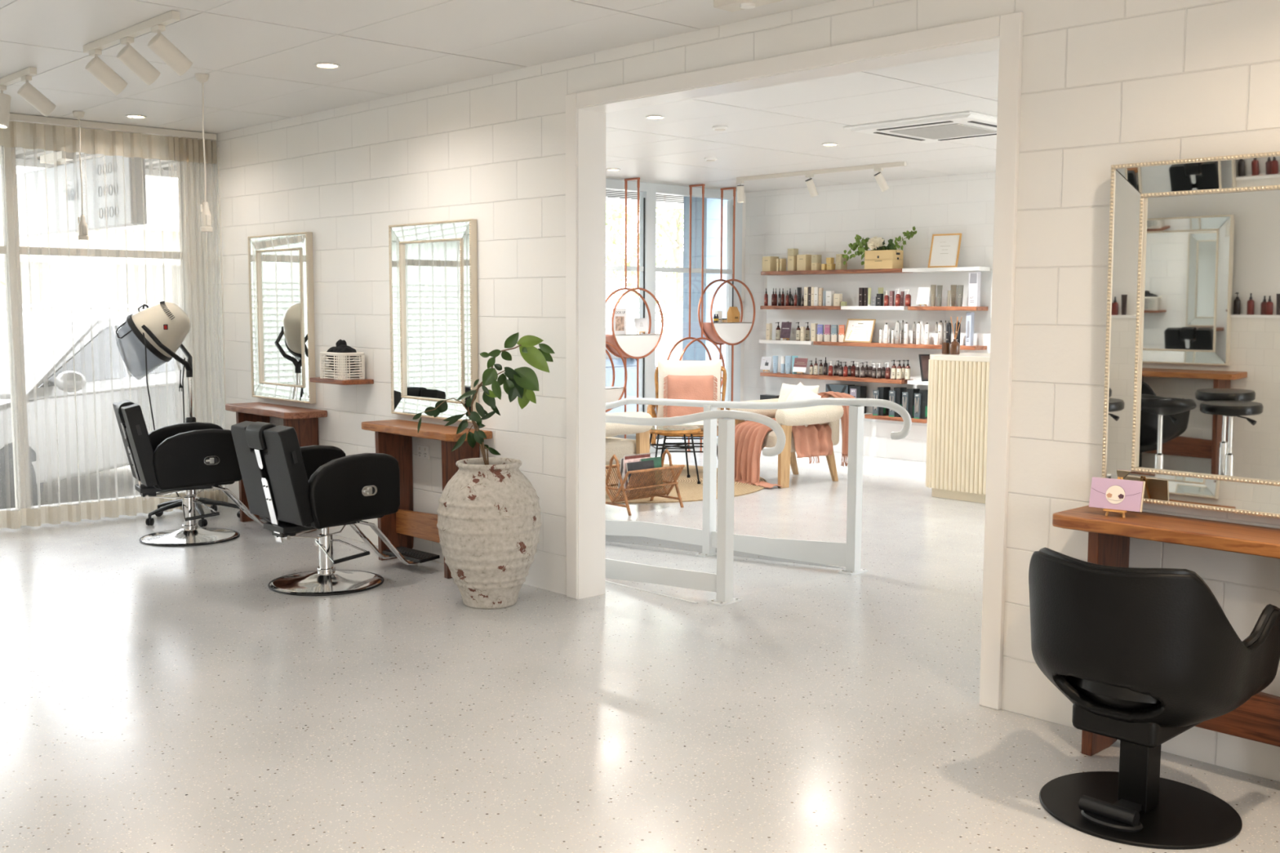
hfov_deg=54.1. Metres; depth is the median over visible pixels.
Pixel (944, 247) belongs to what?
picture frame
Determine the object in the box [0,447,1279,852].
floor
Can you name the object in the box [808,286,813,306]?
carton
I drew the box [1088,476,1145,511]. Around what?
greeting card
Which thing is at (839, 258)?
kraft box
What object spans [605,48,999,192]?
ceiling
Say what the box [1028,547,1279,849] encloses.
chair
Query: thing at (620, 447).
armchair
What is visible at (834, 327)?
carton
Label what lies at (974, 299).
pack
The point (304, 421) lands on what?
table
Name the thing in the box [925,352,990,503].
reception desk
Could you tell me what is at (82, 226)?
lampshade
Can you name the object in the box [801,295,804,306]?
spray bottle
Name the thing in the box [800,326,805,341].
carton
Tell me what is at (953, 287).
tube
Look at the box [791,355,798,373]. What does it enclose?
tube
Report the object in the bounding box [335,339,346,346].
rolled towel
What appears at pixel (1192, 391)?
wall mirror
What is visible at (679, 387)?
cushion
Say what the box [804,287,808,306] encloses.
carton
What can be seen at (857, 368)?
pump bottle
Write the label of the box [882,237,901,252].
bunch
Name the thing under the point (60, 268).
building
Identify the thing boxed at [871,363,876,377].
pump bottle
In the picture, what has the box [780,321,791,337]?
display card
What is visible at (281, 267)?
wall mirror
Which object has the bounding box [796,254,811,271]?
kraft box
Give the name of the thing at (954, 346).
bottle
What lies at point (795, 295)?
spray bottle
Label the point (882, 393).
box
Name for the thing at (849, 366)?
pump bottle
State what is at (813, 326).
carton
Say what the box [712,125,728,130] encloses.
smoke detector
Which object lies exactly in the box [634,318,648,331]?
framed card
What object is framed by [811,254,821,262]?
kraft box
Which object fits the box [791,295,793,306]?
spray bottle
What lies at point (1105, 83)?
wall
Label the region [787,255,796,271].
kraft box
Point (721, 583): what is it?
handrail
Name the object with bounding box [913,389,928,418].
box
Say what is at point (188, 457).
salon chair
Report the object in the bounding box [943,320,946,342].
aerosol can
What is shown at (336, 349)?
rolled towel
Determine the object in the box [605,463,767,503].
round rug
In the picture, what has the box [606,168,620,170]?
recessed light
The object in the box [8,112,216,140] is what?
track
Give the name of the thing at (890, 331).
aerosol can
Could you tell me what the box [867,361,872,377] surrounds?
pump bottle
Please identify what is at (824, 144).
recessed light
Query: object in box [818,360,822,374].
pump bottle
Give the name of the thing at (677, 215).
tree
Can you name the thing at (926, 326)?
aerosol can
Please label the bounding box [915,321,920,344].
aerosol can
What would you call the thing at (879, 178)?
track light
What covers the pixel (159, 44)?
track light
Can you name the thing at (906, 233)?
branch
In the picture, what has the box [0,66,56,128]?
track light
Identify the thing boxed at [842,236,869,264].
bunch
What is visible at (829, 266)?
kraft box
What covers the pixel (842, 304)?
carton
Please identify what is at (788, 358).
tube
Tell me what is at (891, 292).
carton
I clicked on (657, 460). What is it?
magazine
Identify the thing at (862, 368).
pump bottle
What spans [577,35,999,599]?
trim
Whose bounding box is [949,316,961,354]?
reed diffuser
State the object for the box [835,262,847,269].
kraft box
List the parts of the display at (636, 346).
rod, shelf plate, panel, rod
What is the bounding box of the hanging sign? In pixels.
[16,150,146,237]
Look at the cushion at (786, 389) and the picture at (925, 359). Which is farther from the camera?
the picture at (925, 359)
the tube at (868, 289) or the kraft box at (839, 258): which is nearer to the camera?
the tube at (868, 289)
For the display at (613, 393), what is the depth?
11.70 m
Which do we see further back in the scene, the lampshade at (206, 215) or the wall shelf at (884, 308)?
the wall shelf at (884, 308)
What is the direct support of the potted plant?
on the plant pot
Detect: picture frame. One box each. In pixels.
[843,318,875,342]
[928,233,961,267]
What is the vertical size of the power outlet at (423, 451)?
0.074 m
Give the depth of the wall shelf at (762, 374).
12.28 m
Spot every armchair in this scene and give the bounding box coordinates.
[605,411,652,498]
[729,395,844,488]
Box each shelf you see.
[309,377,373,385]
[759,339,813,344]
[760,268,908,275]
[760,305,840,309]
[760,372,913,383]
[813,341,986,350]
[840,306,907,310]
[864,413,927,423]
[902,266,990,272]
[907,306,987,311]
[907,379,928,385]
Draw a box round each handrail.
[605,397,911,575]
[605,409,786,606]
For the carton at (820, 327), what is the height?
0.165 m
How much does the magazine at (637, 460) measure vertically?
0.236 m
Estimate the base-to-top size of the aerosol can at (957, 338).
0.224 m
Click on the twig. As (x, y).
(878, 247)
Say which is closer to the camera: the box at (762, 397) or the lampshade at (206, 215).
the lampshade at (206, 215)
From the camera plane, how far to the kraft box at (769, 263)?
12.85 m
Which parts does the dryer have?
power cord, leg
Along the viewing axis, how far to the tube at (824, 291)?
12.37 m
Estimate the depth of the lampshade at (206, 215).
6.59 m
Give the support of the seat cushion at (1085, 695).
on the chair at (1143, 657)
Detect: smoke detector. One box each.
[704,157,716,161]
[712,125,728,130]
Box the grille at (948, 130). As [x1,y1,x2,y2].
[889,123,996,139]
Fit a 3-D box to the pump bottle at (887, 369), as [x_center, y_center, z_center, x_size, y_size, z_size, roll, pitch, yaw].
[2.349,-0.528,11.886,0.047,0.155,0.047,4,7,37]
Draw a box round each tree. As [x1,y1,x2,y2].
[0,166,42,297]
[605,203,673,309]
[605,204,683,360]
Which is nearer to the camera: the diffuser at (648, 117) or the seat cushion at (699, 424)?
the diffuser at (648, 117)
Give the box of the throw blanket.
[734,391,855,488]
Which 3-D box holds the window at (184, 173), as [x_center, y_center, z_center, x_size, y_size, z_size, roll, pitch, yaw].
[-5.266,-0.591,7.319,5.505,2.650,0.100,-5,8,-43]
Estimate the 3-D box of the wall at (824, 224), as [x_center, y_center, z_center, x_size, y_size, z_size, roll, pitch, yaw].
[3.820,-0.757,10.648,0.150,3.010,7.900,-5,8,-43]
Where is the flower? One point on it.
(874, 242)
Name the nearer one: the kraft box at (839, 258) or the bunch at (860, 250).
the bunch at (860, 250)
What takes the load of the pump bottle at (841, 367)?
on the wall shelf at (762, 374)
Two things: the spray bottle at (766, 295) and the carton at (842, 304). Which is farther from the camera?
the spray bottle at (766, 295)
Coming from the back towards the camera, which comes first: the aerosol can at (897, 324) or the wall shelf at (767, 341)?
the wall shelf at (767, 341)
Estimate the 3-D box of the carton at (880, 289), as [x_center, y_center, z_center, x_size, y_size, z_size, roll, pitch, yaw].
[2.302,-1.240,11.995,0.038,0.176,0.040,-1,6,-13]
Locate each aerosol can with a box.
[879,328,882,342]
[884,322,888,343]
[888,328,891,342]
[891,328,894,343]
[894,320,900,343]
[901,320,904,343]
[903,321,908,343]
[912,321,915,343]
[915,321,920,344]
[924,322,929,344]
[934,321,937,333]
[934,332,938,344]
[937,320,943,344]
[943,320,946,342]
[946,320,951,342]
[954,320,960,343]
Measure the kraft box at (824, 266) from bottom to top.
0.061 m
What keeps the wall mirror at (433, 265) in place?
attached to the wall at (1105, 83)
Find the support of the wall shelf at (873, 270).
attached to the wall at (824, 224)
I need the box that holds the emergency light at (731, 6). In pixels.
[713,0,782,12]
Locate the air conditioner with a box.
[843,111,997,142]
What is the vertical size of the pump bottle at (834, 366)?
0.145 m
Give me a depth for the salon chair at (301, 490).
6.36 m
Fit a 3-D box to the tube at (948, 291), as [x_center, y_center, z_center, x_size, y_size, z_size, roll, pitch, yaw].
[2.798,-1.160,11.359,0.022,0.144,0.022,-1,6,-10]
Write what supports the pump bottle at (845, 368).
on the wall shelf at (762, 374)
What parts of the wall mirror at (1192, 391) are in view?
glass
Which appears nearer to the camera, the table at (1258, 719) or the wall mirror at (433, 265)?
the table at (1258, 719)
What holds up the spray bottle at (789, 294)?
on the wall shelf at (762, 307)
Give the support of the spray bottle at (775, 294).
on the wall shelf at (762, 307)
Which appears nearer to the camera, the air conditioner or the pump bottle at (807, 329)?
the air conditioner
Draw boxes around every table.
[225,402,327,533]
[361,419,492,578]
[648,425,701,484]
[1052,505,1279,755]
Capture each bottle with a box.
[764,288,768,306]
[771,288,774,306]
[774,288,777,306]
[775,322,780,340]
[777,288,781,306]
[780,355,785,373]
[781,288,784,306]
[785,290,789,306]
[788,288,791,306]
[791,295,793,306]
[794,289,796,306]
[795,322,800,340]
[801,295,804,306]
[805,322,809,340]
[808,360,813,374]
[813,357,817,375]
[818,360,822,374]
[823,357,827,375]
[827,361,832,376]
[833,360,836,375]
[835,360,839,375]
[838,361,843,376]
[843,361,848,377]
[847,360,851,376]
[850,360,855,376]
[855,362,859,377]
[860,362,865,377]
[865,361,868,377]
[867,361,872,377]
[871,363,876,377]
[876,363,881,378]
[881,362,885,377]
[884,290,888,306]
[884,362,890,378]
[891,360,896,379]
[895,288,900,306]
[896,360,902,379]
[902,360,905,379]
[904,288,911,306]
[904,360,910,380]
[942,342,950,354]
[949,338,959,354]
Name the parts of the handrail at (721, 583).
rail, plate, post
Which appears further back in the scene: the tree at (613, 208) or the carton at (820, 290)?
the tree at (613, 208)
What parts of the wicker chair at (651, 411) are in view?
armrest, leg, seat, frame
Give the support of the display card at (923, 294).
on the wall shelf at (909, 308)
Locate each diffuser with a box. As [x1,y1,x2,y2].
[317,64,336,66]
[648,116,662,118]
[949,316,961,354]
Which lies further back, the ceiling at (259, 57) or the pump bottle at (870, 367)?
the pump bottle at (870, 367)
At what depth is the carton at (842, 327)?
12.23 m
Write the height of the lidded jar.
0.043 m
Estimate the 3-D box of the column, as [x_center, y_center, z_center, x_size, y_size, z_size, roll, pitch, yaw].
[0.795,-1.087,14.000,0.550,3.000,0.350,-5,8,-43]
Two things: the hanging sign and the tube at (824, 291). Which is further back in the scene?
the tube at (824, 291)
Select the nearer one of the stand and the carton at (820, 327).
the stand
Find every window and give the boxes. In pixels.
[0,120,202,511]
[605,178,742,453]
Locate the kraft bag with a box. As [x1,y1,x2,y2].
[727,306,739,322]
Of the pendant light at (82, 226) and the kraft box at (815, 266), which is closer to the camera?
the pendant light at (82, 226)
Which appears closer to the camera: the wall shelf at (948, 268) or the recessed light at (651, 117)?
the recessed light at (651, 117)
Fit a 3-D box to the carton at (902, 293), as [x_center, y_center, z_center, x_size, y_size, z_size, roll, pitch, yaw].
[2.472,-1.204,11.818,0.026,0.140,0.024,5,8,43]
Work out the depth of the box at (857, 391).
12.13 m
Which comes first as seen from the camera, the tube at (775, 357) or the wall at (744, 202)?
the tube at (775, 357)
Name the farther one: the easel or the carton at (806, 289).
the carton at (806, 289)
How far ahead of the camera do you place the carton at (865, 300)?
12.01 m
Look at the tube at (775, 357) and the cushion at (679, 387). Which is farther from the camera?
the tube at (775, 357)
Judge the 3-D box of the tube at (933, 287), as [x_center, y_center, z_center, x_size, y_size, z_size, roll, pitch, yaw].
[2.683,-1.198,11.476,0.034,0.195,0.036,-3,6,-27]
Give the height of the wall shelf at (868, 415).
0.036 m
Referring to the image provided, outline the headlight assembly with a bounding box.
[55,370,86,392]
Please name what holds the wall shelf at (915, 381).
attached to the wall at (824, 224)
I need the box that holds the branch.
[893,226,916,249]
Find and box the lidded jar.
[721,318,726,322]
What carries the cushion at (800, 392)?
on the armchair at (830, 415)
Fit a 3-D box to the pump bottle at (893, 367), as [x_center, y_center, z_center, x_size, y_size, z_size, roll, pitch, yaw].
[2.397,-0.537,11.835,0.047,0.183,0.047,5,7,41]
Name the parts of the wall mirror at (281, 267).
glass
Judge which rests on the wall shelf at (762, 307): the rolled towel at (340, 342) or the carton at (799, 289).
the carton at (799, 289)
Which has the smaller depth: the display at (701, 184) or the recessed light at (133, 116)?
the recessed light at (133, 116)
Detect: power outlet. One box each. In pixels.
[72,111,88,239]
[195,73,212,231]
[417,444,430,459]
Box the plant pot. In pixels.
[436,457,541,608]
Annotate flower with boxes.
[866,235,885,250]
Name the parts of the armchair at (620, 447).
seat, leg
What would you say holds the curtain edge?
hanging from the track
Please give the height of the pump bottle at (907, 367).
0.188 m
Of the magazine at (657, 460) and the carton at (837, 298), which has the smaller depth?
the magazine at (657, 460)
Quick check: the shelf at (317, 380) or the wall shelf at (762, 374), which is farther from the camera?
the wall shelf at (762, 374)
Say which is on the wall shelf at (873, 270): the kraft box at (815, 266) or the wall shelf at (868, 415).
the kraft box at (815, 266)
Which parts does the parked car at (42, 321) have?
roof rail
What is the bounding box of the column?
[681,195,727,439]
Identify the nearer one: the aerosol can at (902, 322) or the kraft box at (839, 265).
the aerosol can at (902, 322)
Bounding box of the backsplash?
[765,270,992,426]
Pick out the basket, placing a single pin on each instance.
(341, 371)
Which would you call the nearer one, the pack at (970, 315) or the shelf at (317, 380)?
the shelf at (317, 380)
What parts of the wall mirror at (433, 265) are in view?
glass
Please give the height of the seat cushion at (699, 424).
0.118 m
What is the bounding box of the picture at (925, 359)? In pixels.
[920,355,929,378]
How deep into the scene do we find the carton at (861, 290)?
12.04 m
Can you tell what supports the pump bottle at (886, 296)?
on the wall shelf at (884, 308)
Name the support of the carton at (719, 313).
on the display at (732, 334)
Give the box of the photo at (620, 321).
[615,316,624,330]
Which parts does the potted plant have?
stem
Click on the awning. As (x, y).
(32, 157)
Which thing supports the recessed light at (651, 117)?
in the ceiling at (783, 128)
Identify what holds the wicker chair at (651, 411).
on the round rug
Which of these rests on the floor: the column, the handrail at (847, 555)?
the handrail at (847, 555)
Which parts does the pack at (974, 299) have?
window panel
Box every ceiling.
[0,0,835,138]
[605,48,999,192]
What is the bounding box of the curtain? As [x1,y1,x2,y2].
[0,120,227,528]
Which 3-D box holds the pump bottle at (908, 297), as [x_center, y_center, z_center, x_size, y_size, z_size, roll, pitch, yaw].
[2.495,-1.198,11.674,0.054,0.157,0.054,6,8,44]
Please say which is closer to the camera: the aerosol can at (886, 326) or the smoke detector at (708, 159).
the smoke detector at (708, 159)
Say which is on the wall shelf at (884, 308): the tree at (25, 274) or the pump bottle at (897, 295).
the pump bottle at (897, 295)
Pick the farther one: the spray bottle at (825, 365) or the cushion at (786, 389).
the spray bottle at (825, 365)
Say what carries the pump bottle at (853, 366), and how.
on the wall shelf at (762, 374)
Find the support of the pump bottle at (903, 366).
on the wall shelf at (762, 374)
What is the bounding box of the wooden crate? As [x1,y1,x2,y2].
[864,249,903,269]
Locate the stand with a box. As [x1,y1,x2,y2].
[918,354,929,381]
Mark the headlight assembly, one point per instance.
(64, 381)
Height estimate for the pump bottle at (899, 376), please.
0.182 m
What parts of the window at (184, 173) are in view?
pane, pane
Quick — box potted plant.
[412,332,555,465]
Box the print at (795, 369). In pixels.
[792,366,806,372]
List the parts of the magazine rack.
frame, frame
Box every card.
[612,308,626,334]
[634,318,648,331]
[760,356,772,369]
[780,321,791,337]
[792,357,808,372]
[915,287,930,304]
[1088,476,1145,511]
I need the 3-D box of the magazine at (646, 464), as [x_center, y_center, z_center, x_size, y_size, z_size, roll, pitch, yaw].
[0.009,0.358,8.969,0.261,0.215,0.040,-5,8,-43]
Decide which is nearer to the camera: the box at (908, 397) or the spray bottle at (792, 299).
the box at (908, 397)
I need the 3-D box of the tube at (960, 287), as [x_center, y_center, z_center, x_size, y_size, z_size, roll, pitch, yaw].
[2.878,-1.175,11.272,0.040,0.191,0.042,-2,6,-19]
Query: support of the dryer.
on the floor
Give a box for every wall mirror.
[247,231,315,404]
[388,218,478,422]
[1101,151,1279,519]
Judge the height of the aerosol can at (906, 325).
0.204 m
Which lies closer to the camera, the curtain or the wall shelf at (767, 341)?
the curtain
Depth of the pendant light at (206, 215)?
6.59 m
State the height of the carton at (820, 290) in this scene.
0.176 m
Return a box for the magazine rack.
[605,448,684,515]
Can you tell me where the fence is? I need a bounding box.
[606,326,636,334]
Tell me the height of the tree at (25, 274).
5.366 m
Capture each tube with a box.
[773,355,777,373]
[785,355,791,373]
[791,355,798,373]
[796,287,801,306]
[822,290,826,306]
[867,288,871,306]
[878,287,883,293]
[930,284,936,306]
[937,284,942,306]
[947,290,951,306]
[951,284,956,306]
[957,284,964,306]
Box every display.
[605,177,663,438]
[605,341,626,412]
[666,183,724,453]
[697,186,755,401]
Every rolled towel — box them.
[326,346,337,359]
[328,358,355,375]
[333,344,351,352]
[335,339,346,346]
[338,346,356,359]
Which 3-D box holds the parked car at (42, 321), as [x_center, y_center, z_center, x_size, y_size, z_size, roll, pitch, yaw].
[-5.549,-0.230,11.369,2.330,1.750,4.500,1,6,11]
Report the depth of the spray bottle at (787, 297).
12.71 m
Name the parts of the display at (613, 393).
panel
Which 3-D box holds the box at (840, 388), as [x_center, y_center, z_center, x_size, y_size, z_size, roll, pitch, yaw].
[1.965,-0.279,12.335,0.112,0.270,0.271,-5,8,-43]
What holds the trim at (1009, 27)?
attached to the wall at (1105, 83)
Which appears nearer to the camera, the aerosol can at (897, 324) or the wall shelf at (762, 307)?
the aerosol can at (897, 324)
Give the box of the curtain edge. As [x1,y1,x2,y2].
[217,146,226,404]
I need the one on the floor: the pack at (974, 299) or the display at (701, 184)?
the display at (701, 184)
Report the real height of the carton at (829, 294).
0.147 m
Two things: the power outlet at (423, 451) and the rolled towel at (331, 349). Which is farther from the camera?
the rolled towel at (331, 349)
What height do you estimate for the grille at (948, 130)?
0.007 m
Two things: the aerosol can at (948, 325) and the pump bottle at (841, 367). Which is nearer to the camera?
the aerosol can at (948, 325)
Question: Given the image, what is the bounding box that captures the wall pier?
[191,138,204,490]
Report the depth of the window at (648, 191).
12.41 m
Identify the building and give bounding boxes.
[0,168,182,311]
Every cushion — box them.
[657,359,721,421]
[662,374,717,421]
[672,416,718,430]
[774,382,819,417]
[786,382,821,426]
[1066,675,1160,710]
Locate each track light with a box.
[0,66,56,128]
[83,10,192,95]
[736,161,906,202]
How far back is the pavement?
12.25 m
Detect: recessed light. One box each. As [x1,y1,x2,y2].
[124,114,146,118]
[314,62,340,68]
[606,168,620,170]
[644,115,665,119]
[821,142,838,146]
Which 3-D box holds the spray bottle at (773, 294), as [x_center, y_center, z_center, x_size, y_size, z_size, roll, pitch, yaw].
[1.366,-1.327,12.854,0.034,0.178,0.034,2,6,21]
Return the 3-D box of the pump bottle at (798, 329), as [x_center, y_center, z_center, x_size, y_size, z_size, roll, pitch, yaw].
[1.597,-0.959,12.645,0.046,0.186,0.046,5,7,42]
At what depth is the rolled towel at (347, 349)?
7.49 m
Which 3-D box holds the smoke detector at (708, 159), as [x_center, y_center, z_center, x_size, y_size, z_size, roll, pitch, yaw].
[0.572,-2.160,10.143,0.104,0.024,0.104,-5,8,-43]
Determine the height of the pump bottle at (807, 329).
0.186 m
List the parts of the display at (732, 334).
rod, panel, rod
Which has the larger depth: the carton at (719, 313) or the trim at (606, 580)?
the carton at (719, 313)
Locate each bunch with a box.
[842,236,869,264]
[849,234,875,265]
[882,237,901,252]
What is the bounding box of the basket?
[320,351,364,380]
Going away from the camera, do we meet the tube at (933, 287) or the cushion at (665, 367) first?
the cushion at (665, 367)
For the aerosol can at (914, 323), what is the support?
on the wall shelf at (815, 343)
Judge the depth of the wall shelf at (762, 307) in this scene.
12.52 m
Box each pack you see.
[965,311,973,346]
[968,271,981,306]
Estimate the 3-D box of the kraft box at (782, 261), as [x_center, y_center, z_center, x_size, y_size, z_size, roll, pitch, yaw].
[1.451,-1.642,12.739,0.024,0.127,0.081,6,8,44]
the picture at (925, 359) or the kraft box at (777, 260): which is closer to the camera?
the picture at (925, 359)
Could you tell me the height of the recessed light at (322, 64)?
0.007 m
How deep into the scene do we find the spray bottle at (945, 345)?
9.65 m
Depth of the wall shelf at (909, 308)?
11.29 m
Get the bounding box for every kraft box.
[762,256,778,271]
[776,258,779,271]
[779,258,786,271]
[787,248,798,255]
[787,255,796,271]
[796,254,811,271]
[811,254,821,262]
[811,262,821,270]
[821,263,826,270]
[826,257,834,263]
[826,263,835,270]
[835,253,847,262]
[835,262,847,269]
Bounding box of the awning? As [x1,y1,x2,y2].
[15,146,684,208]
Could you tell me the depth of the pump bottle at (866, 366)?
12.15 m
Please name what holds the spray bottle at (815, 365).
on the wall shelf at (762, 374)
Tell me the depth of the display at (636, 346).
11.82 m
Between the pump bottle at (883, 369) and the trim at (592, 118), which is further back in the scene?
the pump bottle at (883, 369)
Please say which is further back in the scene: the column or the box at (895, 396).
the column
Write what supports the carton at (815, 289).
on the wall shelf at (762, 307)
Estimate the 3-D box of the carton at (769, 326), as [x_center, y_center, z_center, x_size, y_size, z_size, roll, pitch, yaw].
[1.329,-0.978,12.925,0.042,0.168,0.046,-5,8,-44]
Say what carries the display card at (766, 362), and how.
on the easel
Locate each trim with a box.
[565,11,1023,710]
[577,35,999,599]
[605,580,697,603]
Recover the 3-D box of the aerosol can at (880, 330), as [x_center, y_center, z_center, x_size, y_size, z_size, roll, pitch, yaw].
[2.290,-0.862,11.923,0.030,0.138,0.030,3,6,23]
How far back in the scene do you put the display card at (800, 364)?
12.62 m
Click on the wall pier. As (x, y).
(198, 342)
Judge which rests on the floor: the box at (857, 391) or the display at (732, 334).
the display at (732, 334)
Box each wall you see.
[195,0,1279,782]
[740,192,746,401]
[743,171,995,462]
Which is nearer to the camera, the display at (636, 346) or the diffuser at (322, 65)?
the diffuser at (322, 65)
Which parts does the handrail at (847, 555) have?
plate, post, rail, plate, post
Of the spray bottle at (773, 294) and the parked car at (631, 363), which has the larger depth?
the parked car at (631, 363)
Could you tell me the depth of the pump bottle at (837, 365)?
12.40 m
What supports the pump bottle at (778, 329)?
on the wall shelf at (767, 341)
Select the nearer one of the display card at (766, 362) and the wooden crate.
the wooden crate
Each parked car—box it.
[0,303,185,509]
[605,333,664,439]
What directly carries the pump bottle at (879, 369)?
on the wall shelf at (762, 374)
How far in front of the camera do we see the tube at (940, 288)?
11.42 m
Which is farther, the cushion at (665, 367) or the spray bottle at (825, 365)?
the spray bottle at (825, 365)
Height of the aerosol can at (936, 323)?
0.208 m
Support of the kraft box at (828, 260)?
on the kraft box at (829, 266)
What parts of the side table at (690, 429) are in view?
leg, leg, leg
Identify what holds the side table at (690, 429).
on the round rug
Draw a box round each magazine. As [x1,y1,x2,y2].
[617,457,623,488]
[622,453,650,479]
[622,457,651,492]
[626,460,656,493]
[640,457,662,488]
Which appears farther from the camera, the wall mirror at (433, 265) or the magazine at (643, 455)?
the magazine at (643, 455)
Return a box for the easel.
[1102,476,1126,517]
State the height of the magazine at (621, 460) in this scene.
0.240 m
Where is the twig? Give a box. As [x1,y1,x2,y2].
[876,240,889,249]
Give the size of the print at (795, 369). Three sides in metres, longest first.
0.165 x 0.050 x 0.001 m
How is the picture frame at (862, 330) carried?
on the wall shelf at (815, 343)
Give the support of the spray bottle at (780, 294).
on the wall shelf at (762, 307)
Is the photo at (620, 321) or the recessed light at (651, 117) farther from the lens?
the photo at (620, 321)
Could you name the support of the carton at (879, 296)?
on the wall shelf at (884, 308)
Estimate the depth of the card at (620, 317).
11.81 m
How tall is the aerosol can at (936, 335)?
0.115 m
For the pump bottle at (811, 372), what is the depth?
12.54 m
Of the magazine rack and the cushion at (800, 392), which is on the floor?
the magazine rack
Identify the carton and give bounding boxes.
[715,311,722,322]
[765,323,772,339]
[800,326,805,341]
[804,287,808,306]
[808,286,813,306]
[810,287,813,306]
[810,323,817,341]
[813,287,820,306]
[817,324,823,341]
[818,288,823,306]
[823,324,831,342]
[825,290,834,306]
[831,324,837,342]
[833,293,842,306]
[838,324,844,342]
[840,302,846,306]
[858,287,864,306]
[863,287,867,306]
[871,296,876,306]
[876,293,883,306]
[888,290,894,306]
[900,291,904,306]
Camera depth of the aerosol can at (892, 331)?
11.82 m
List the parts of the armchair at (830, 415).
leg, seat, leg, leg, leg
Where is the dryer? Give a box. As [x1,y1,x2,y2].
[115,301,239,527]
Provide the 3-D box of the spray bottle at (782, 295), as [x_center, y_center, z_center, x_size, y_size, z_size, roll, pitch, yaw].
[1.466,-1.328,12.869,0.032,0.178,0.032,4,7,36]
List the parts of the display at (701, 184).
rod, rod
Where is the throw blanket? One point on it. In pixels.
(812, 440)
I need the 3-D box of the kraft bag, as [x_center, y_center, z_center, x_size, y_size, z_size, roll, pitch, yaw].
[0.956,-1.145,12.835,0.074,0.160,0.120,5,7,41]
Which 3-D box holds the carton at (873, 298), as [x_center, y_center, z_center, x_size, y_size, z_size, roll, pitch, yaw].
[2.238,-1.192,11.946,0.044,0.090,0.048,-4,7,-40]
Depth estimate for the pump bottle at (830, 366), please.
12.36 m
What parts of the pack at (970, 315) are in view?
window panel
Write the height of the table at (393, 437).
0.790 m
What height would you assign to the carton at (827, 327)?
0.165 m
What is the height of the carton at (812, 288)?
0.187 m
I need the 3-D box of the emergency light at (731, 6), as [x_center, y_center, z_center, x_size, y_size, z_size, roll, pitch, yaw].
[0.409,-1.620,4.763,0.110,0.066,0.260,-5,8,-43]
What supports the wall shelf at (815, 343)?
attached to the wall at (824, 224)
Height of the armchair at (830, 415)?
0.723 m
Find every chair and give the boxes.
[112,400,271,546]
[231,421,439,595]
[647,360,729,458]
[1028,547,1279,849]
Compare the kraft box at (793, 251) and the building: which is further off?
the building
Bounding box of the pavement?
[40,328,681,505]

